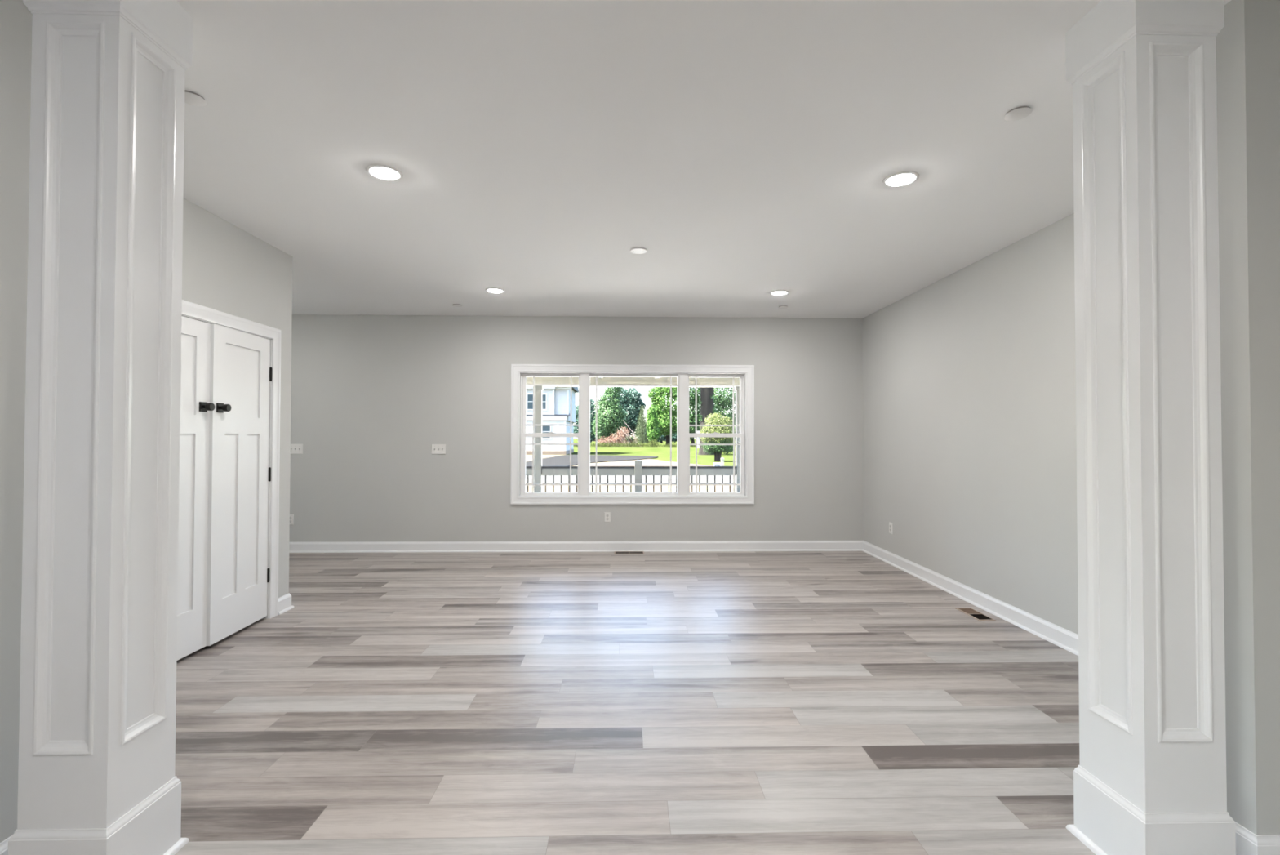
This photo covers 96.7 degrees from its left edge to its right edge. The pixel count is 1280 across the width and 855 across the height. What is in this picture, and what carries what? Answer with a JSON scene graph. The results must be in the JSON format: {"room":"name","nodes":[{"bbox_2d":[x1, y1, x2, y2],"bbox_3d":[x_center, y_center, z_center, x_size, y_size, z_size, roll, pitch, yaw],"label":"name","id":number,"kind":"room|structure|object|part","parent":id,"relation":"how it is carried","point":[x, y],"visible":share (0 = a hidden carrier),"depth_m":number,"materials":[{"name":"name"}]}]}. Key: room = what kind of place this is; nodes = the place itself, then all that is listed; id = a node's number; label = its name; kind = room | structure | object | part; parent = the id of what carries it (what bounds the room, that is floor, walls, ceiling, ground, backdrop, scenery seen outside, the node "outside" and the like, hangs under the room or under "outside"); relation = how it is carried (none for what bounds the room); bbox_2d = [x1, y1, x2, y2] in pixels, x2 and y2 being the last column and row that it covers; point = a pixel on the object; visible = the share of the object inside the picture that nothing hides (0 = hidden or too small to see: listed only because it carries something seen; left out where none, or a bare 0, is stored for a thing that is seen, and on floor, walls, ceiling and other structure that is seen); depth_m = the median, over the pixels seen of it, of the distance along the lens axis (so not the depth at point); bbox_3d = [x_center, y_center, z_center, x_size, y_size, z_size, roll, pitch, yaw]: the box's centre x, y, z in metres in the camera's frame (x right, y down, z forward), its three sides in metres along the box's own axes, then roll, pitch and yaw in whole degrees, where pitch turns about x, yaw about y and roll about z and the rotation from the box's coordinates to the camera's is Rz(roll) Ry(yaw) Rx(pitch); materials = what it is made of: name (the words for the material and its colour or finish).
{"room":"empty living room","nodes":[
{"label":"empty living room","id":0,"kind":"room"},
{"bbox_2d":[0,0,32,842],"bbox_3d":[-3.679,-0.011,1.705,3.525,2.743,0.140,0,-1,-1],"label":"wall","id":1,"kind":"structure","parent":0,"point":[15,19],"depth_m":1.74,"materials":[{"name":"paint"}]},
{"bbox_2d":[0,835,10,854],"bbox_3d":[-3.268,1.302,1.694,2.753,0.118,0.196,0,-1,-1],"label":"baseboard","id":2,"kind":"structure","parent":1,"relation":"attached to","point":[4,844],"depth_m":1.71,"materials":[{"name":"white paint"}]},
{"bbox_2d":[182,198,292,597],"bbox_3d":[-4.085,0.010,3.086,2.780,2.743,2.641,0,-1,-1],"label":"wall","id":3,"kind":"structure","parent":0,"point":[227,268],"depth_m":3.94,"materials":[{"name":"paint"}]},
{"bbox_2d":[176,315,214,660],"bbox_3d":[-2.693,0.351,3.272,0.095,2.022,0.613,0,-1,-1],"label":"door","id":4,"kind":"structure","parent":3,"relation":"in","point":[196,406],"depth_m":3.46,"materials":[{"name":"white paint"}]},
{"bbox_3d":[-2.723,0.271,3.278,0.013,1.660,0.372,0,-1,-1],"label":"recessed panel","id":5,"kind":"part","parent":4,"relation":"part of","materials":[{"name":"white paint"}]},
{"bbox_3d":[-2.678,-0.128,3.526,0.054,0.048,0.048,0,-1,-1],"label":"knob","id":6,"kind":"part","parent":4,"relation":"part of","materials":[{"name":"black metal"}]},
{"bbox_2d":[181,299,280,618],"bbox_3d":[-2.757,0.323,3.577,0.140,2.137,1.384,0,-1,-1],"label":"trim","id":7,"kind":"structure","parent":3,"relation":"attached to","point":[189,309],"depth_m":4.20,"materials":[{"name":"white paint"}]},
{"bbox_2d":[206,323,271,645],"bbox_3d":[-2.698,0.361,3.884,0.095,2.022,0.613,0,-1,-3],"label":"door","id":8,"kind":"structure","parent":3,"relation":"in","point":[239,476],"depth_m":3.83,"materials":[{"name":"white paint"}]},
{"bbox_3d":[-2.662,-0.126,3.646,0.054,0.048,0.048,0,-1,-3],"label":"knob","id":9,"kind":"part","parent":8,"relation":"part of","materials":[{"name":"black metal"}]},
{"bbox_3d":[-2.727,0.281,3.877,0.013,1.660,0.372,0,-1,-3],"label":"recessed panel","id":10,"kind":"part","parent":8,"relation":"part of","materials":[{"name":"white paint"}]},
{"bbox_2d":[277,592,294,614],"bbox_3d":[-4.103,1.341,4.321,2.808,0.118,0.186,0,-1,-1],"label":"baseboard","id":11,"kind":"structure","parent":3,"relation":"attached to","point":[285,601],"depth_m":4.34,"materials":[{"name":"white paint"}]},
{"bbox_2d":[288,314,863,542],"bbox_3d":[-1.461,0.131,6.715,8.500,2.863,0.170,0,-1,-1],"label":"wall","id":12,"kind":"structure","parent":0,"point":[371,396],"depth_m":6.63,"materials":[{"name":"paint"}]},
{"bbox_2d":[289,514,293,524],"bbox_3d":[-4.026,1.059,6.549,0.070,0.115,0.009,0,-1,-1],"label":"wall outlet","id":13,"kind":"object","parent":12,"relation":"attached to","point":[291,516],"visible":0.66,"depth_m":6.55,"materials":[{"name":"white plastic"}]},
{"bbox_2d":[290,444,302,453],"bbox_3d":[-3.976,0.247,6.558,0.162,0.115,0.020,0,-1,-1],"label":"light switch","id":14,"kind":"object","parent":12,"relation":"attached to","point":[295,448],"visible":0.94,"depth_m":6.56,"materials":[{"name":"white plastic"}]},
{"bbox_2d":[431,444,445,453],"bbox_3d":[-2.337,0.252,6.597,0.162,0.115,0.020,0,-1,-1],"label":"light switch","id":15,"kind":"object","parent":12,"relation":"attached to","point":[436,448],"visible":1,"depth_m":6.60,"materials":[{"name":"white plastic"}]},
{"bbox_2d":[288,540,863,552],"bbox_3d":[-0.811,1.383,6.612,6.900,0.118,0.028,0,-1,-1],"label":"baseboard","id":16,"kind":"structure","parent":12,"relation":"attached to","point":[634,545],"depth_m":6.62,"materials":[{"name":"white paint"}]},
{"bbox_2d":[604,511,610,521],"bbox_3d":[-0.380,1.047,6.637,0.070,0.115,0.009,0,-1,-1],"label":"wall outlet","id":17,"kind":"object","parent":12,"relation":"attached to","point":[606,514],"visible":1,"depth_m":6.64,"materials":[{"name":"white plastic"}]},
{"bbox_2d":[510,364,754,504],"bbox_3d":[-0.082,0.082,6.738,2.843,1.631,0.191,0,-1,-1],"label":"window","id":18,"kind":"structure","parent":12,"relation":"in","point":[519,372],"depth_m":6.69,"materials":[{"name":"white paint"}]},
{"bbox_3d":[-1.046,0.434,6.712,0.703,0.738,0.030,0,-1,-1],"label":"sash","id":19,"kind":"part","parent":18,"relation":"part of","materials":[{"name":"white plastic"}]},
{"bbox_3d":[-1.046,-0.259,6.755,0.703,0.740,0.030,0,-1,-1],"label":"sash","id":20,"kind":"part","parent":18,"relation":"part of","materials":[{"name":"clear glass"}]},
{"bbox_2d":[525,436,577,492],"bbox_3d":[-1.041,0.438,6.702,0.613,0.651,0.008,0,-1,-1],"label":"grille","id":21,"kind":"object","parent":18,"relation":"attached to","point":[532,443],"depth_m":6.70,"materials":[{"name":"white plastic"}]},
{"bbox_2d":[525,376,578,432],"bbox_3d":[-1.041,-0.269,6.745,0.621,0.669,0.008,0,-1,-1],"label":"grille","id":22,"kind":"object","parent":18,"relation":"attached to","point":[533,384],"depth_m":6.74,"materials":[{"name":"white plastic"}]},
{"bbox_3d":[-0.076,0.089,6.756,1.092,1.432,0.030,0,-1,-1],"label":"picture sash","id":23,"kind":"part","parent":18,"relation":"part of","materials":[{"name":"white plastic"}]},
{"bbox_2d":[589,376,677,492],"bbox_3d":[-0.076,0.082,6.747,1.060,1.369,0.008,0,-1,-1],"label":"grille","id":24,"kind":"object","parent":18,"relation":"attached to","point":[596,384],"depth_m":6.74,"materials":[{"name":"white plastic"}]},
{"bbox_2d":[688,377,740,433],"bbox_3d":[0.892,-0.265,6.791,0.609,0.669,0.008,0,-1,-1],"label":"grille","id":25,"kind":"object","parent":18,"relation":"attached to","point":[695,384],"depth_m":6.79,"materials":[{"name":"white plastic"}]},
{"bbox_3d":[0.892,-0.255,6.801,0.682,0.740,0.030,0,-1,-1],"label":"sash","id":26,"kind":"part","parent":18,"relation":"part of","materials":[{"name":"white plastic"}]},
{"bbox_2d":[689,437,740,492],"bbox_3d":[0.891,0.442,6.748,0.601,0.651,0.008,0,-1,-1],"label":"grille","id":27,"kind":"object","parent":18,"relation":"attached to","point":[695,443],"depth_m":6.75,"materials":[{"name":"white plastic"}]},
{"bbox_3d":[0.892,0.438,6.758,0.682,0.738,0.030,0,-1,-1],"label":"sash","id":28,"kind":"part","parent":18,"relation":"part of","materials":[{"name":"white plastic"}]},
{"bbox_2d":[174,551,1095,854],"bbox_3d":[-0.777,1.415,1.010,9.600,0.120,11.682,0,-1,-1],"label":"floor","id":29,"kind":"structure","parent":0,"point":[649,702],"depth_m":2.73,"materials":[{"name":"plastic"}]},
{"bbox_2d":[8,0,192,854],"bbox_3d":[-1.635,-0.007,1.748,0.302,2.743,0.301,0,-1,-1],"label":"column","id":30,"kind":"structure","parent":29,"relation":"on","point":[96,775],"depth_m":1.64,"materials":[{"name":"white paint"}]},
{"bbox_3d":[-1.638,1.355,1.727,0.302,0.019,0.301,0,-1,-1],"label":"shoe moulding","id":31,"kind":"part","parent":30,"relation":"part of","materials":[{"name":"white paint"}]},
{"bbox_2d":[613,551,644,554],"bbox_3d":[-0.125,1.439,6.542,0.345,0.005,0.140,0,-1,-1],"label":"floor vent","id":32,"kind":"object","parent":29,"relation":"in","point":[615,552],"visible":1,"depth_m":6.54,"materials":[{"name":"black metal"}]},
{"bbox_2d":[955,607,995,620],"bbox_3d":[2.532,1.409,4.301,0.130,0.005,0.300,0,-1,-1],"label":"floor vent","id":33,"kind":"object","parent":29,"relation":"in","point":[970,611],"visible":1,"depth_m":4.29,"materials":[{"name":"black metal"}]},
{"bbox_2d":[1065,0,1235,854],"bbox_3d":[1.618,0.000,1.826,0.303,2.743,0.301,0,-1,-1],"label":"column","id":34,"kind":"structure","parent":29,"relation":"on","point":[1149,778],"depth_m":1.72,"materials":[{"name":"white paint"}]},
{"bbox_3d":[1.616,1.362,1.805,0.303,0.019,0.301,0,-1,-1],"label":"shoe moulding","id":35,"kind":"part","parent":34,"relation":"part of","materials":[{"name":"white paint"}]},
{"bbox_2d":[175,0,1231,318],"bbox_3d":[-0.772,-1.513,1.047,9.600,0.250,11.584,0,-1,-1],"label":"ceiling","id":36,"kind":"structure","parent":0,"point":[749,147],"depth_m":2.76,"materials":[{"name":"paint"}]},
{"bbox_2d":[184,90,206,106],"bbox_3d":[-1.860,-1.364,2.358,0.102,0.012,0.102,0,-1,-1],"label":"sprinkler cover","id":37,"kind":"object","parent":36,"relation":"attached to","point":[191,98],"visible":0.69,"depth_m":2.36,"materials":[{"name":"white plastic"}]},
{"bbox_2d":[365,164,403,181],"bbox_3d":[-1.360,-1.350,3.030,0.182,0.018,0.182,0,-1,-1],"label":"recessed light","id":38,"kind":"object","parent":36,"relation":"in","point":[384,172],"visible":1,"depth_m":3.01,"materials":[{"name":"white"}]},
{"bbox_2d":[453,303,462,306],"bbox_3d":[-1.954,-1.306,6.090,0.102,0.012,0.102,0,-1,-1],"label":"sprinkler cover","id":39,"kind":"object","parent":36,"relation":"attached to","point":[454,304],"visible":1,"depth_m":6.08,"materials":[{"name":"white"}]},
{"bbox_2d":[485,288,504,293],"bbox_3d":[-1.396,-1.312,5.477,0.182,0.018,0.182,0,-1,-1],"label":"recessed light","id":40,"kind":"object","parent":36,"relation":"in","point":[489,290],"visible":1,"depth_m":5.45,"materials":[{"name":"white plastic"}]},
{"bbox_2d":[630,247,646,253],"bbox_3d":[-0.012,-1.330,4.284,0.126,0.013,0.126,0,-1,-1],"label":"ceiling plate","id":41,"kind":"object","parent":36,"relation":"attached to","point":[635,250],"visible":1,"depth_m":4.26,"materials":[{"name":"white plastic"}]},
{"bbox_2d":[769,289,789,295],"bbox_3d":[1.361,-1.306,5.545,0.182,0.018,0.182,0,-1,-1],"label":"recessed light","id":42,"kind":"object","parent":36,"relation":"in","point":[780,292],"visible":1,"depth_m":5.52,"materials":[{"name":"white plastic"}]},
{"bbox_2d":[778,305,787,308],"bbox_3d":[1.546,-1.299,6.140,0.102,0.012,0.102,0,-1,-1],"label":"sprinkler cover","id":43,"kind":"object","parent":36,"relation":"attached to","point":[781,306],"visible":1,"depth_m":6.13,"materials":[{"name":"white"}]},
{"bbox_2d":[882,171,919,186],"bbox_3d":[1.420,-1.344,3.096,0.182,0.018,0.182,0,-1,-1],"label":"recessed light","id":44,"kind":"object","parent":36,"relation":"in","point":[903,178],"visible":1,"depth_m":3.07,"materials":[{"name":"white plastic"}]},
{"bbox_2d":[1004,106,1032,120],"bbox_3d":[1.635,-1.356,2.459,0.102,0.012,0.102,0,-1,-1],"label":"sprinkler cover","id":45,"kind":"object","parent":36,"relation":"attached to","point":[1020,113],"visible":1,"depth_m":2.45,"materials":[{"name":"grey plastic"}]},
{"bbox_2d":[862,213,1078,634],"bbox_3d":[2.773,0.100,4.270,0.150,2.863,4.922,0,-1,-1],"label":"wall","id":46,"kind":"structure","parent":0,"point":[970,448],"depth_m":4.43,"materials":[{"name":"paint"}]},
{"bbox_2d":[888,521,892,533],"bbox_3d":[2.650,1.062,6.013,0.009,0.115,0.070,0,-1,-1],"label":"wall outlet","id":47,"kind":"object","parent":46,"relation":"attached to","point":[890,523],"visible":1,"depth_m":6.01,"materials":[{"name":"white plastic"}]},
{"bbox_2d":[862,540,1078,655],"bbox_3d":[2.681,1.353,4.306,0.028,0.118,4.797,0,-1,-1],"label":"baseboard","id":48,"kind":"structure","parent":46,"relation":"attached to","point":[1063,637],"depth_m":4.39,"materials":[{"name":"white paint"}]},
{"bbox_2d":[1216,0,1279,835],"bbox_3d":[2.876,0.002,1.862,1.960,2.743,0.140,0,-1,-1],"label":"wall","id":49,"kind":"structure","parent":0,"point":[1248,43],"depth_m":1.78,"materials":[{"name":"paint"}]},
{"bbox_2d":[1234,821,1279,854],"bbox_3d":[2.860,1.315,1.841,1.988,0.118,0.196,0,-1,-1],"label":"baseboard","id":50,"kind":"structure","parent":49,"relation":"attached to","point":[1247,842],"depth_m":1.75,"materials":[{"name":"white paint"}]},
{"label":"outside","id":51,"kind":"structure","parent":0,"visible":0},
{"bbox_2d":[525,454,657,466],"bbox_3d":[-7.620,2.544,42.791,13.264,0.040,29.943,0,-1,16],"label":"driveway","id":52,"kind":"structure","parent":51,"point":[564,460],"depth_m":46.15,"materials":[{"name":"concrete"}]},
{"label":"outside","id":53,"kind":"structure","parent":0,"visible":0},
{"bbox_2d":[566,438,735,472],"bbox_3d":[-4.315,4.886,179.894,600.000,0.300,480.000,0,-1,-1],"label":"lawn","id":54,"kind":"structure","parent":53,"point":[663,452],"depth_m":67.01,"materials":[{"name":"green plant"}]},
{"bbox_2d":[525,386,578,454],"bbox_3d":[-13.388,-2.082,64.288,12.100,10.400,9.700,0,-1,-1],"label":"house","id":55,"kind":"structure","parent":54,"relation":"on","point":[556,399],"depth_m":60.02,"materials":[{"name":"grey"}]},
{"bbox_3d":[-10.894,-2.714,60.036,1.920,1.540,0.040,0,-1,-1],"label":"pane","id":56,"kind":"part","parent":55,"relation":"part of","materials":[{"name":"clear glass"}]},
{"bbox_3d":[-9.894,0.457,59.970,0.830,1.280,0.040,0,-1,-1],"label":"pane","id":57,"kind":"part","parent":55,"relation":"part of","materials":[{"name":"clear glass"}]},
{"bbox_2d":[573,397,595,439],"bbox_3d":[-12.642,-1.610,130.863,8.044,11.358,6.238,0,-1,-1],"label":"tree","id":58,"kind":"object","parent":54,"relation":"on","point":[593,415],"visible":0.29,"depth_m":129.66,"materials":[{"name":"green plant"}]},
{"bbox_2d":[576,426,623,443],"bbox_3d":[-10.124,1.417,157.858,15.423,6.156,5.360,0,-1,-1],"label":"tree","id":59,"kind":"object","parent":54,"relation":"on","point":[591,439],"visible":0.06,"depth_m":157.02,"materials":[{"name":"green plant"}]},
{"bbox_2d":[591,386,627,440],"bbox_3d":[-6.402,-3.103,118.534,7.716,13.982,6.395,0,-1,-1],"label":"tree","id":60,"kind":"object","parent":54,"relation":"on","point":[611,417],"visible":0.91,"depth_m":117.54,"materials":[{"name":"green plant"}]},
{"bbox_2d":[594,419,641,446],"bbox_3d":[-4.166,1.349,107.905,8.940,5.514,2.216,0,-1,-1],"label":"brush pile","id":61,"kind":"object","parent":54,"relation":"on","point":[626,437],"visible":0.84,"depth_m":107.65,"materials":[{"name":"brown plant"}]},
{"bbox_2d":[613,386,646,444],"bbox_3d":[-2.658,-2.663,127.052,8.977,13.383,6.144,0,-1,-1],"label":"tree","id":62,"kind":"object","parent":54,"relation":"on","point":[630,400],"visible":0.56,"depth_m":125.74,"materials":[{"name":"green plant"}]},
{"bbox_2d":[573,437,694,446],"bbox_3d":[1.834,2.984,105.314,32.975,2.245,1.914,0,-1,-1],"label":"weeds","id":63,"kind":"object","parent":54,"relation":"on","point":[605,444],"visible":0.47,"depth_m":105.11,"materials":[{"name":"green plant"}]},
{"bbox_2d":[632,405,651,444],"bbox_3d":[0.472,-0.339,113.602,4.794,8.300,4.607,0,-1,-1],"label":"conifer tree","id":64,"kind":"object","parent":54,"relation":"on","point":[642,433],"visible":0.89,"depth_m":113.26,"materials":[{"name":"green plant"}]},
{"bbox_2d":[645,404,662,446],"bbox_3d":[2.653,-0.314,110.086,3.131,8.160,2.732,0,-1,-1],"label":"tree","id":65,"kind":"object","parent":54,"relation":"on","point":[653,433],"visible":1,"depth_m":109.56,"materials":[{"name":"green plant"}]},
{"bbox_2d":[640,427,676,443],"bbox_3d":[6.105,1.579,158.068,14.649,5.894,5.218,0,-1,-1],"label":"bush","id":66,"kind":"object","parent":54,"relation":"on","point":[663,437],"visible":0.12,"depth_m":156.92,"materials":[{"name":"green plant"}]},
{"bbox_2d":[644,386,677,444],"bbox_3d":[5.901,-4.399,122.488,10.306,16.750,7.743,0,-1,-1],"label":"tree","id":67,"kind":"object","parent":54,"relation":"on","point":[659,400],"visible":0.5,"depth_m":120.59,"materials":[{"name":"green plant"}]},
{"bbox_2d":[674,386,700,446],"bbox_3d":[10.359,-3.558,110.433,7.803,14.703,5.871,0,-1,-1],"label":"tree","id":68,"kind":"object","parent":54,"relation":"on","point":[692,390],"visible":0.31,"depth_m":108.82,"materials":[{"name":"green plant"}]},
{"bbox_2d":[697,431,699,448],"bbox_3d":[11.684,2.018,96.788,4.400,2.900,3.400,0,-1,-1],"label":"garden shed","id":69,"kind":"object","parent":54,"relation":"on","point":[698,432],"visible":0.04,"depth_m":95.25,"materials":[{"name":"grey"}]},
{"bbox_2d":[697,386,717,454],"bbox_3d":[6.854,-4.905,60.348,11.602,15.793,8.584,0,-1,16],"label":"tree","id":70,"kind":"object","parent":54,"relation":"on","point":[706,399],"visible":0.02,"depth_m":59.61,"materials":[{"name":"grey plant"}]},
{"bbox_2d":[713,462,720,466],"bbox_3d":[4.500,2.267,33.281,0.380,0.400,0.290,0,-1,-1],"label":"meter box","id":71,"kind":"object","parent":54,"relation":"on","point":[714,464],"visible":0.49,"depth_m":33.14,"materials":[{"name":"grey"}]},
{"bbox_2d":[698,412,735,461],"bbox_3d":[6.040,0.755,44.134,2.946,3.873,2.852,0,-1,-13],"label":"round tree","id":72,"kind":"object","parent":54,"relation":"on","point":[717,450],"visible":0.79,"depth_m":43.77,"materials":[{"name":"green plant"}]},
{"bbox_3d":[5.886,1.504,43.851,0.198,2.362,0.611,0,-1,26],"label":"stem","id":73,"kind":"part","parent":72,"relation":"part of","materials":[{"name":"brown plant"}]},
{"bbox_3d":[6.064,0.229,44.062,2.993,2.823,2.929,0,-1,-1],"label":"crown","id":74,"kind":"part","parent":72,"relation":"part of","materials":[{"name":"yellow plant"}]},
{"bbox_3d":[6.446,1.506,44.009,0.756,2.367,0.217,0,-1,20],"label":"stem","id":75,"kind":"part","parent":72,"relation":"part of","materials":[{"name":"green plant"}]},
{"bbox_2d":[720,457,724,466],"bbox_3d":[4.856,2.120,33.497,0.194,0.700,0.194,0,-1,-1],"label":"utility pedestal","id":76,"kind":"object","parent":54,"relation":"on","point":[722,458],"visible":0.67,"depth_m":33.41,"materials":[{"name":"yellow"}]},
{"bbox_2d":[714,386,735,439],"bbox_3d":[16.597,-3.425,113.547,8.676,14.556,6.160,0,-1,-1],"label":"tree","id":77,"kind":"object","parent":54,"relation":"on","point":[725,399],"visible":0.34,"depth_m":112.08,"materials":[{"name":"green plant"}]},
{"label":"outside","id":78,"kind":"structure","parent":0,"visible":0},
{"bbox_3d":[-0.186,-0.898,7.855,12.000,0.120,2.016,0,-1,-1],"label":"ceiling","id":79,"kind":"structure","parent":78,"visible":0},
{"bbox_2d":[526,376,739,386],"bbox_3d":[-0.201,-0.721,8.460,12.000,0.215,0.230,0,-1,-1],"label":"beam","id":80,"kind":"structure","parent":79,"relation":"attached to","point":[538,380],"depth_m":8.36,"materials":[{"name":"grey"}]},
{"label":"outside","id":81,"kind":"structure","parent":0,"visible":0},
{"bbox_3d":[-0.188,1.730,7.699,12.000,0.460,1.786,0,-1,-1],"label":"floor","id":82,"kind":"structure","parent":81,"visible":0},
{"bbox_2d":[533,385,543,492],"bbox_3d":[-1.506,0.446,8.410,0.134,2.125,0.134,0,-1,-1],"label":"porch post","id":83,"kind":"object","parent":82,"relation":"on","point":[539,389],"visible":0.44,"depth_m":8.36,"materials":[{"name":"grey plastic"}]},
{"bbox_2d":[525,466,532,492],"bbox_3d":[-2.258,0.993,8.384,1.391,0.848,0.068,0,-1,-1],"label":"porch railing","id":84,"kind":"object","parent":83,"relation":"attached to","point":[528,468],"visible":0.11,"depth_m":8.38,"materials":[{"name":"grey plastic"}]},
{"bbox_3d":[-2.257,0.653,8.389,1.391,0.104,0.044,0,-1,-1],"label":"rail","id":85,"kind":"part","parent":84,"relation":"part of","materials":[{"name":"grey plastic"}]},
{"bbox_2d":[542,466,634,492],"bbox_3d":[-0.765,0.996,8.420,1.371,0.848,0.068,0,-1,-1],"label":"porch railing","id":86,"kind":"object","parent":83,"relation":"attached to","point":[546,470],"visible":0.44,"depth_m":8.40,"materials":[{"name":"grey plastic"}]},
{"bbox_3d":[-0.765,0.656,8.425,1.371,0.104,0.044,0,-1,-1],"label":"rail","id":87,"kind":"part","parent":86,"relation":"part of","materials":[{"name":"grey plastic"}]},
{"bbox_2d":[634,459,642,491],"bbox_3d":[-0.024,0.994,8.437,0.134,1.035,0.134,0,-1,-1],"label":"porch post","id":88,"kind":"object","parent":82,"relation":"on","point":[638,464],"visible":0.46,"depth_m":8.39,"materials":[{"name":"grey plastic"}]},
{"bbox_2d":[642,466,736,492],"bbox_3d":[0.731,0.999,8.455,1.398,0.848,0.068,0,-1,-1],"label":"porch railing","id":89,"kind":"object","parent":88,"relation":"attached to","point":[646,470],"visible":0.41,"depth_m":8.44,"materials":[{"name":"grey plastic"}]},
{"bbox_3d":[0.731,0.659,8.461,1.398,0.104,0.044,0,-1,-1],"label":"rail","id":90,"kind":"part","parent":89,"relation":"part of","materials":[{"name":"grey plastic"}]},
{"bbox_2d":[734,386,739,492],"bbox_3d":[1.487,0.452,8.482,0.134,2.125,0.134,0,-1,-1],"label":"porch post","id":91,"kind":"object","parent":82,"relation":"on","point":[736,388],"visible":0.24,"depth_m":8.44,"materials":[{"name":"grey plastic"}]},
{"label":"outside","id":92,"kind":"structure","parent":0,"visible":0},
{"bbox_2d":[525,472,735,483],"bbox_3d":[-0.630,2.326,26.109,120.000,0.060,6.500,0,-1,-1],"label":"road","id":93,"kind":"structure","parent":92,"point":[548,477],"depth_m":25.14,"materials":[{"name":"grey asphalt"}]},
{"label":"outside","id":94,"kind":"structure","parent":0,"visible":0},
{"bbox_2d":[525,454,713,468],"bbox_3d":[-4.489,2.637,45.220,19.200,0.040,27.700,0,-1,-1],"label":"road","id":95,"kind":"structure","parent":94,"point":[646,462],"depth_m":40.38,"materials":[{"name":"grey asphalt"}]},
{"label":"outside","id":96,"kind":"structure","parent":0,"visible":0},
{"bbox_2d":[525,483,735,492],"bbox_3d":[-0.512,2.269,21.186,80.000,0.040,4.050,0,-1,-1],"label":"soil strip","id":97,"kind":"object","parent":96,"point":[548,487],"visible":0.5,"depth_m":20.88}
]}

